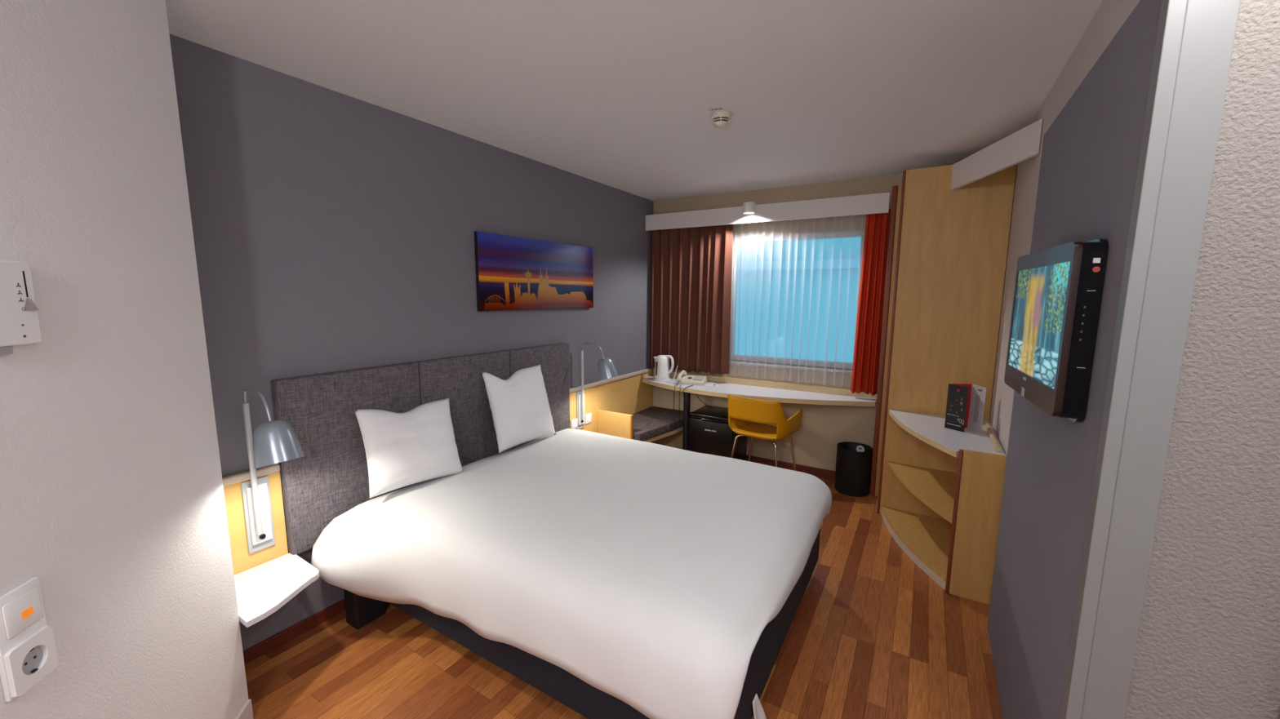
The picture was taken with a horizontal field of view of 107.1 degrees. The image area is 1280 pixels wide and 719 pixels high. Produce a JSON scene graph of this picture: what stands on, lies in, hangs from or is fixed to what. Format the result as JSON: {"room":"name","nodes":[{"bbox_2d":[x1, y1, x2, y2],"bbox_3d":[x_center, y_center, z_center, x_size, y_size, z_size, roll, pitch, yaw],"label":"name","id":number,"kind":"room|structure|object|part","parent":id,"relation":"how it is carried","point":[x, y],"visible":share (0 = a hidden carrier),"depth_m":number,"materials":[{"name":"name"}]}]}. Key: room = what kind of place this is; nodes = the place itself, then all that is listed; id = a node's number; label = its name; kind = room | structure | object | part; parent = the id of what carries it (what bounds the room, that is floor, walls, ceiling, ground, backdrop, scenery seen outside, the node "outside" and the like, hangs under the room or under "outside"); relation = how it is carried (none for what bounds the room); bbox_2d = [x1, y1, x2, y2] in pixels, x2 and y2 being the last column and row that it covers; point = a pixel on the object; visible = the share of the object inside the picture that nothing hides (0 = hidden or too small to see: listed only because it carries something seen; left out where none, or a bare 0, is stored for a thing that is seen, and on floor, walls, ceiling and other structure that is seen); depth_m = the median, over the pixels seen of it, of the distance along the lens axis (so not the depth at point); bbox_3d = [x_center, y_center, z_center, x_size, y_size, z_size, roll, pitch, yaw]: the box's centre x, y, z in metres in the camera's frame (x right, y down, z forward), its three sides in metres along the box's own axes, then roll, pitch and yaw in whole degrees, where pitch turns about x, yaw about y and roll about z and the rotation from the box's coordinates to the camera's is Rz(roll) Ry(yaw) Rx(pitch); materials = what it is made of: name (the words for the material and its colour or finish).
{"room":"hotel room","nodes":[
{"label":"hotel room","id":0,"kind":"room"},
{"bbox_2d":[0,0,248,718],"bbox_3d":[-1.445,0.221,0.762,0.424,2.500,2.171,-2,8,-13],"label":"wall","id":1,"kind":"structure","parent":0,"point":[112,495],"depth_m":1.20,"materials":[{"name":"white paint"}]},
{"bbox_2d":[0,260,42,355],"bbox_3d":[-1.274,-0.104,0.950,0.036,0.187,0.120,-2,8,-14],"label":"thermostat","id":2,"kind":"object","parent":1,"relation":"attached to","point":[20,324],"visible":1,"depth_m":0.97,"materials":[{"name":"white plastic"}]},
{"bbox_2d":[0,577,58,702],"bbox_3d":[-1.268,0.569,0.967,0.018,0.220,0.110,-2,8,-14],"label":"light switch","id":3,"kind":"object","parent":1,"relation":"attached to","point":[28,650],"visible":1,"depth_m":0.97,"materials":[{"name":"white plastic"}]},
{"bbox_3d":[-1.266,0.627,0.986,0.009,0.100,0.089,-2,8,-14],"label":"socket plate","id":4,"kind":"part","parent":3,"relation":"part of","materials":[{"name":"white plastic"}]},
{"bbox_2d":[235,699,253,718],"bbox_3d":[-1.220,1.429,0.846,0.008,0.085,1.900,-2,8,-14],"label":"baseboard","id":5,"kind":"structure","parent":1,"relation":"attached to","point":[246,713],"depth_m":1.73,"materials":[{"name":"white paint"}]},
{"bbox_2d":[168,33,653,651],"bbox_3d":[-0.802,-0.142,3.447,0.120,2.500,4.050,5,9,31],"label":"wall","id":6,"kind":"structure","parent":0,"point":[333,231],"depth_m":2.28,"materials":[{"name":"grey paint"}]},
{"bbox_2d":[222,463,288,575],"bbox_3d":[-1.661,0.685,1.981,0.034,0.428,0.292,5,9,31],"label":"wood wall panel","id":7,"kind":"object","parent":6,"relation":"attached to","point":[242,561],"visible":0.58,"depth_m":1.99,"materials":[{"name":"brown wood"}]},
{"bbox_3d":[-1.660,0.489,1.954,0.034,0.033,0.292,5,9,31],"label":"cap rail","id":8,"kind":"part","parent":7,"relation":"part of","materials":[{"name":"beige wood"}]},
{"bbox_2d":[240,388,304,554],"bbox_3d":[-1.477,0.477,1.884,0.378,0.717,0.156,5,9,31],"label":"reading lamp","id":9,"kind":"object","parent":7,"relation":"attached to","point":[274,442],"visible":1,"depth_m":1.93,"materials":[{"name":"grey metal"}]},
{"bbox_3d":[-1.627,0.661,2.018,0.010,0.315,0.094,5,9,31],"label":"plate","id":10,"kind":"part","parent":9,"relation":"part of","materials":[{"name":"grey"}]},
{"bbox_3d":[-1.617,0.656,2.012,0.014,0.253,0.070,5,9,31],"label":"plate","id":11,"kind":"part","parent":9,"relation":"part of","materials":[{"name":"white plastic"}]},
{"bbox_3d":[-1.387,0.325,1.809,0.170,0.185,0.156,5,9,31],"label":"lamp shade","id":12,"kind":"part","parent":9,"relation":"part of","materials":[{"name":"silver metal"}]},
{"bbox_2d":[233,553,319,627],"bbox_3d":[-1.488,0.914,1.915,0.391,0.023,0.308,5,9,31],"label":"shelf","id":13,"kind":"object","parent":7,"relation":"attached to","point":[263,589],"visible":0.94,"depth_m":1.90,"materials":[{"name":"white laminate"}]},
{"bbox_2d":[243,599,345,665],"bbox_3d":[-0.812,1.086,3.478,0.014,0.058,3.626,5,9,31],"label":"baseboard","id":14,"kind":"structure","parent":6,"relation":"attached to","point":[251,654],"depth_m":2.18,"materials":[{"name":"brown wood"}]},
{"bbox_2d":[271,342,569,555],"bbox_3d":[-1.072,0.376,2.893,0.061,0.800,1.930,5,9,31],"label":"headboard","id":15,"kind":"object","parent":6,"relation":"attached to","point":[331,478],"visible":0.49,"depth_m":2.33,"materials":[{"name":"grey fabric"}]},
{"bbox_3d":[-1.399,0.447,2.356,0.061,0.800,0.663,5,9,31],"label":"panel","id":16,"kind":"part","parent":15,"relation":"part of","materials":[{"name":"grey fabric"}]},
{"bbox_3d":[-1.057,0.373,2.917,0.061,0.800,0.652,5,9,31],"label":"panel","id":17,"kind":"part","parent":15,"relation":"part of","materials":[{"name":"grey fabric"}]},
{"bbox_3d":[-0.729,0.301,3.454,0.061,0.800,0.607,5,9,31],"label":"panel","id":18,"kind":"part","parent":15,"relation":"part of","materials":[{"name":"grey fabric"}]},
{"bbox_2d":[474,231,593,311],"bbox_3d":[-0.697,-0.606,3.400,0.030,0.484,1.167,5,9,31],"label":"wall picture","id":19,"kind":"object","parent":6,"relation":"attached to","point":[513,273],"visible":1,"depth_m":3.27,"materials":[{"name":"multicoloured"}]},
{"bbox_2d":[484,266,592,311],"bbox_3d":[-0.681,-0.520,3.415,0.004,0.306,1.130,5,9,31],"label":"print","id":20,"kind":"object","parent":19,"relation":"attached to","point":[505,288],"depth_m":3.34},
{"bbox_2d":[569,368,653,432],"bbox_3d":[-0.227,0.476,4.347,0.034,0.638,1.379,5,9,31],"label":"wood wall panel","id":21,"kind":"object","parent":6,"relation":"attached to","point":[626,393],"visible":0.45,"depth_m":4.32,"materials":[{"name":"brown wood"}]},
{"bbox_2d":[570,418,577,429],"bbox_3d":[-0.529,0.523,3.829,0.013,0.082,0.082,5,9,31],"label":"wall switch","id":22,"kind":"object","parent":21,"relation":"attached to","point":[574,422],"visible":0.88,"depth_m":3.81,"materials":[{"name":"white plastic"}]},
{"bbox_2d":[585,413,591,424],"bbox_3d":[-0.434,0.498,3.986,0.012,0.082,0.082,5,9,31],"label":"wall socket","id":23,"kind":"object","parent":21,"relation":"attached to","point":[588,416],"visible":1,"depth_m":3.98,"materials":[{"name":"white plastic"}]},
{"bbox_2d":[576,342,618,429],"bbox_3d":[-0.338,0.229,3.750,0.378,0.717,0.156,5,9,31],"label":"reading lamp","id":24,"kind":"object","parent":21,"relation":"attached to","point":[606,368],"visible":1,"depth_m":3.78,"materials":[{"name":"grey metal"}]},
{"bbox_3d":[-0.489,0.413,3.884,0.010,0.315,0.094,5,9,31],"label":"plate","id":25,"kind":"part","parent":24,"relation":"part of","materials":[{"name":"grey metal"}]},
{"bbox_3d":[-0.479,0.408,3.878,0.014,0.253,0.070,5,9,31],"label":"plate","id":26,"kind":"part","parent":24,"relation":"part of","materials":[{"name":"white plastic"}]},
{"bbox_3d":[-0.248,0.076,3.675,0.170,0.185,0.156,5,9,31],"label":"lamp shade","id":27,"kind":"part","parent":24,"relation":"part of","materials":[{"name":"silver metal"}]},
{"bbox_3d":[-0.237,0.179,4.287,0.034,0.033,1.334,5,9,31],"label":"cap rail","id":28,"kind":"part","parent":21,"relation":"part of","materials":[{"name":"beige wood"}]},
{"bbox_2d":[244,477,1003,718],"bbox_3d":[0.106,1.419,1.657,3.900,0.100,6.400,5,9,31],"label":"floor","id":29,"kind":"structure","parent":0,"point":[871,635],"depth_m":2.04,"materials":[{"name":"laminate"}]},
{"bbox_2d":[343,528,820,718],"bbox_3d":[-0.183,0.971,2.469,1.928,0.565,1.660,5,9,31],"label":"bed","id":30,"kind":"object","parent":29,"relation":"on","point":[560,685],"visible":0.25,"depth_m":1.80,"materials":[{"name":"black fabric"}]},
{"bbox_3d":[-1.342,1.171,2.307,0.100,0.200,0.140,5,9,31],"label":"leg","id":31,"kind":"part","parent":30,"relation":"part of","materials":[{"name":"black"}]},
{"bbox_2d":[311,428,831,718],"bbox_3d":[-0.207,0.846,2.412,1.975,0.415,1.860,5,9,31],"label":"duvet","id":32,"kind":"object","parent":30,"relation":"on","point":[653,575],"visible":1,"depth_m":1.91,"materials":[{"name":"white fabric"}]},
{"bbox_2d":[354,398,463,498],"bbox_3d":[-1.149,0.427,2.402,0.205,0.429,0.523,6,10,35],"label":"pillow","id":33,"kind":"object","parent":32,"relation":"on","point":[417,445],"visible":1,"depth_m":2.32,"materials":[{"name":"white fabric"}]},
{"bbox_2d":[481,364,555,453],"bbox_3d":[-0.764,0.297,3.058,0.212,0.504,0.556,5,9,31],"label":"pillow","id":34,"kind":"object","parent":32,"relation":"on","point":[519,406],"visible":1,"depth_m":2.96,"materials":[{"name":"white fabric"}]},
{"bbox_2d":[597,406,691,449],"bbox_3d":[0.087,0.695,4.415,0.494,0.588,0.958,5,9,31],"label":"bench","id":35,"kind":"object","parent":29,"relation":"on","point":[653,424],"visible":0.44,"depth_m":4.18,"materials":[{"name":"grey fabric"}]},
{"bbox_3d":[-0.219,0.742,4.061,0.339,0.588,0.030,5,9,31],"label":"panel","id":36,"kind":"part","parent":35,"relation":"part of","materials":[{"name":"yellow wood"}]},
{"bbox_2d":[632,406,691,441],"bbox_3d":[0.098,0.595,4.415,0.492,0.082,0.924,5,9,31],"label":"cushion","id":37,"kind":"object","parent":35,"relation":"on","point":[652,423],"depth_m":4.32,"materials":[{"name":"grey fabric"}]},
{"bbox_2d":[688,405,746,461],"bbox_3d":[0.718,0.739,4.353,0.425,0.525,0.400,5,9,31],"label":"mini fridge","id":38,"kind":"object","parent":29,"relation":"on","point":[710,433],"visible":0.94,"depth_m":4.20,"materials":[{"name":"black metal"}]},
{"bbox_3d":[0.629,0.763,4.208,0.415,0.455,0.048,5,9,31],"label":"door","id":39,"kind":"part","parent":38,"relation":"part of","materials":[{"name":"black"}]},
{"bbox_3d":[0.633,0.540,4.147,0.200,0.019,0.008,5,9,31],"label":"handle","id":40,"kind":"part","parent":38,"relation":"part of","materials":[{"name":"black"}]},
{"bbox_2d":[641,369,877,450],"bbox_3d":[0.907,0.613,4.216,2.086,0.815,0.486,5,9,31],"label":"desk","id":41,"kind":"object","parent":29,"relation":"on","point":[765,390],"visible":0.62,"depth_m":4.09,"materials":[{"name":"white laminate"}]},
{"bbox_2d":[653,355,677,381],"bbox_3d":[0.246,0.076,4.585,0.222,0.250,0.160,0,8,-5],"label":"kettle","id":42,"kind":"object","parent":41,"relation":"on","point":[662,371],"visible":0.98,"depth_m":4.53,"materials":[{"name":"white plastic"}]},
{"bbox_3d":[0.216,-0.032,4.568,0.114,0.024,0.114,5,9,31],"label":"lid","id":43,"kind":"part","parent":42,"relation":"part of","materials":[{"name":"white plastic"}]},
{"bbox_3d":[0.282,0.050,4.539,0.097,0.186,0.026,5,9,31],"label":"handle","id":44,"kind":"part","parent":42,"relation":"part of","materials":[{"name":"white plastic"}]},
{"bbox_2d":[666,379,675,383],"bbox_3d":[0.334,0.210,4.508,0.130,0.006,0.135,5,9,31],"label":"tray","id":45,"kind":"object","parent":41,"relation":"on","point":[673,381],"visible":0.55,"depth_m":4.49,"materials":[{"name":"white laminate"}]},
{"bbox_3d":[0.434,0.629,4.417,0.150,0.722,0.150,5,9,31],"label":"post","id":46,"kind":"part","parent":41,"relation":"part of","materials":[{"name":"black metal"}]},
{"bbox_2d":[683,384,693,450],"bbox_3d":[0.435,0.615,4.315,0.025,0.758,0.168,5,9,31],"label":"cable","id":47,"kind":"object","parent":41,"relation":"hanging from","point":[693,384],"visible":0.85,"depth_m":4.27,"materials":[{"name":"black plastic"}]},
{"bbox_2d":[672,369,706,423],"bbox_3d":[0.456,0.343,4.378,0.260,0.445,0.355,3,8,19],"label":"telephone","id":48,"kind":"object","parent":41,"relation":"on","point":[682,379],"visible":1,"depth_m":4.37,"materials":[{"name":"beige plastic"}]},
{"bbox_3d":[0.355,0.386,4.322,0.066,0.374,0.174,3,8,19],"label":"coiled cord","id":49,"kind":"part","parent":48,"relation":"part of","materials":[{"name":"black plastic"}]},
{"bbox_2d":[706,384,718,386],"bbox_3d":[0.665,0.234,4.341,0.110,0.008,0.070,1,8,6],"label":"note card","id":50,"kind":"object","parent":41,"relation":"on","point":[706,384],"visible":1,"depth_m":4.33,"materials":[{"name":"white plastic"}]},
{"bbox_2d":[727,394,802,471],"bbox_3d":[0.994,0.669,3.863,0.499,0.802,0.523,6,10,38],"label":"chair","id":51,"kind":"object","parent":29,"relation":"on","point":[742,411],"visible":0.95,"depth_m":3.67,"materials":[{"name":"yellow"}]},
{"bbox_3d":[0.786,0.833,3.887,0.188,0.457,0.029,0,8,-2],"label":"leg","id":52,"kind":"part","parent":51,"relation":"part of","materials":[{"name":"silver metal"}]},
{"bbox_3d":[0.980,0.801,4.131,0.029,0.457,0.188,-1,8,-11],"label":"leg","id":53,"kind":"part","parent":51,"relation":"part of","materials":[{"name":"silver metal"}]},
{"bbox_3d":[1.044,0.862,3.687,0.029,0.457,0.188,-1,8,-11],"label":"leg","id":54,"kind":"part","parent":51,"relation":"part of","materials":[{"name":"silver metal"}]},
{"bbox_3d":[1.237,0.830,3.930,0.188,0.457,0.029,0,8,-2],"label":"leg","id":55,"kind":"part","parent":51,"relation":"part of","materials":[{"name":"silver metal"}]},
{"bbox_2d":[834,441,872,497],"bbox_3d":[1.735,0.890,3.853,0.264,0.372,0.264,5,9,31],"label":"waste bin","id":56,"kind":"object","parent":29,"relation":"on","point":[853,460],"visible":1,"depth_m":3.75,"materials":[{"name":"black plastic"}]},
{"bbox_2d":[869,164,1017,519],"bbox_3d":[2.060,-0.066,3.328,0.682,2.412,0.358,5,9,31],"label":"wood panel","id":57,"kind":"object","parent":29,"relation":"on","point":[947,253],"visible":0.84,"depth_m":3.14,"materials":[{"name":"brown wood"}]},
{"bbox_3d":[2.160,-0.069,3.458,0.645,2.385,0.022,5,9,31],"label":"panel","id":58,"kind":"part","parent":57,"relation":"part of","materials":[{"name":"brown wood"}]},
{"bbox_2d":[880,409,1006,604],"bbox_3d":[1.789,0.807,2.896,0.575,0.797,0.854,5,9,31],"label":"base cabinet","id":59,"kind":"object","parent":29,"relation":"on","point":[957,552],"visible":0.92,"depth_m":2.56,"materials":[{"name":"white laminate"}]},
{"bbox_2d":[888,462,956,524],"bbox_3d":[1.805,0.811,2.904,0.550,0.022,0.826,5,9,31],"label":"shelf","id":60,"kind":"object","parent":59,"relation":"attached to","point":[935,488],"depth_m":2.98,"materials":[{"name":"brown wood"}]},
{"bbox_2d":[944,383,986,433],"bbox_3d":[1.938,0.290,2.824,0.148,0.272,0.115,0,8,1],"label":"brochure","id":61,"kind":"object","parent":59,"relation":"on","point":[959,397],"visible":1,"depth_m":2.83,"materials":[{"name":"black paper"}]},
{"bbox_3d":[1.743,0.868,2.445,0.182,0.797,0.020,5,9,31],"label":"panel","id":62,"kind":"part","parent":59,"relation":"part of","materials":[{"name":"brown wood"}]},
{"bbox_2d":[985,423,1000,452],"bbox_3d":[1.992,0.436,2.674,0.025,0.025,0.540,5,9,31],"label":"wooden rod","id":63,"kind":"object","parent":59,"relation":"on","point":[993,437],"visible":1,"depth_m":2.61,"materials":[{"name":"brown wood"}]},
{"bbox_2d":[165,0,1103,201],"bbox_3d":[0.146,-1.162,1.348,3.900,0.100,6.500,5,9,31],"label":"ceiling","id":64,"kind":"structure","parent":0,"point":[620,95],"depth_m":1.95,"materials":[{"name":"white paint"}]},
{"bbox_2d":[709,107,731,128],"bbox_3d":[0.411,-1.222,2.411,0.108,0.066,0.134,3,8,16],"label":"smoke detector","id":65,"kind":"object","parent":64,"relation":"attached to","point":[719,118],"visible":1,"depth_m":2.39,"materials":[{"name":"beige plastic"}]},
{"bbox_2d":[652,173,902,477],"bbox_3d":[1.428,-0.232,4.191,2.920,2.500,0.200,5,9,31],"label":"wall","id":66,"kind":"structure","parent":0,"point":[823,427],"depth_m":4.11,"materials":[{"name":"beige paint"}]},
{"bbox_2d":[645,192,889,231],"bbox_3d":[0.991,-1.253,4.111,2.098,0.145,0.158,5,9,31],"label":"pelmet","id":67,"kind":"object","parent":66,"relation":"attached to","point":[874,203],"visible":0.96,"depth_m":3.93,"materials":[{"name":"white paint"}]},
{"bbox_2d":[649,224,733,374],"bbox_3d":[0.456,-0.572,4.512,0.853,1.394,0.081,5,9,31],"label":"curtain","id":68,"kind":"object","parent":67,"relation":"hanging from","point":[691,268],"visible":0.95,"depth_m":4.49,"materials":[{"name":"brown fabric"}]},
{"bbox_2d":[742,201,755,213],"bbox_3d":[0.919,-1.276,3.985,0.103,0.084,0.102,-2,8,-14],"label":"spotlight","id":69,"kind":"object","parent":67,"relation":"attached to","point":[748,207],"visible":1,"depth_m":3.94,"materials":[{"name":"white plastic"}]},
{"bbox_2d":[730,217,859,386],"bbox_3d":[1.304,-0.499,4.067,1.115,1.407,0.036,5,9,31],"label":"curtain","id":70,"kind":"object","parent":67,"relation":"hanging from","point":[834,217],"visible":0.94,"depth_m":4.10,"materials":[{"name":"white fabric"}]},
{"bbox_2d":[850,208,890,395],"bbox_3d":[1.800,-0.433,3.708,0.193,1.436,0.074,5,9,31],"label":"curtain","id":71,"kind":"object","parent":67,"relation":"hanging from","point":[864,378],"visible":0.97,"depth_m":3.70,"materials":[{"name":"red fabric"}]},
{"bbox_2d":[728,229,865,373],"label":"window","id":72,"kind":"structure","parent":66,"relation":"in","point":[851,233],"depth_m":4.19,"materials":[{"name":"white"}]},
{"bbox_3d":[1.313,0.061,4.208,1.190,0.025,0.067,5,9,31],"label":"sill","id":73,"kind":"part","parent":72,"relation":"part of","materials":[{"name":"white"}]},
{"bbox_2d":[746,454,871,488],"bbox_3d":[1.030,0.948,4.465,2.106,0.085,0.014,5,9,31],"label":"baseboard","id":74,"kind":"structure","parent":66,"relation":"attached to","point":[818,473],"depth_m":4.21,"materials":[{"name":"brown wood"}]},
{"bbox_2d":[986,0,1161,718],"bbox_3d":[1.833,0.041,2.212,0.158,2.500,2.800,5,9,31],"label":"wall","id":75,"kind":"structure","parent":0,"point":[1091,151],"depth_m":1.43,"materials":[{"name":"grey paint"}]},
{"bbox_2d":[950,118,1042,190],"bbox_3d":[1.949,-1.108,2.621,0.024,0.156,0.803,1,8,7],"label":"trim","id":76,"kind":"structure","parent":75,"relation":"attached to","point":[1023,144],"depth_m":2.53,"materials":[{"name":"white paint"}]},
{"bbox_2d":[1004,238,1108,422],"bbox_3d":[1.217,-0.096,1.403,0.085,0.460,0.558,4,9,27],"label":"television","id":77,"kind":"object","parent":75,"relation":"attached to","point":[1058,291],"visible":1,"depth_m":1.23,"materials":[{"name":"black plastic"}]},
{"bbox_2d":[1059,0,1187,718],"bbox_3d":[1.036,0.196,1.044,0.026,2.500,0.042,5,9,31],"label":"trim","id":78,"kind":"structure","parent":75,"relation":"attached to","point":[1172,12],"depth_m":1.00,"materials":[{"name":"silver metal"}]},
{"bbox_2d":[1124,0,1279,718],"bbox_3d":[1.437,0.222,0.874,0.800,2.500,0.120,5,9,31],"label":"wall","id":79,"kind":"structure","parent":0,"point":[1207,646],"depth_m":0.95,"materials":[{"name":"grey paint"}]},
{"bbox_2d":[1080,0,1240,718],"bbox_3d":[1.079,0.200,1.021,0.070,2.500,0.036,5,9,31],"label":"trim","id":80,"kind":"structure","parent":79,"relation":"attached to","point":[1210,26],"depth_m":0.97,"materials":[{"name":"silver metal"}]}
]}

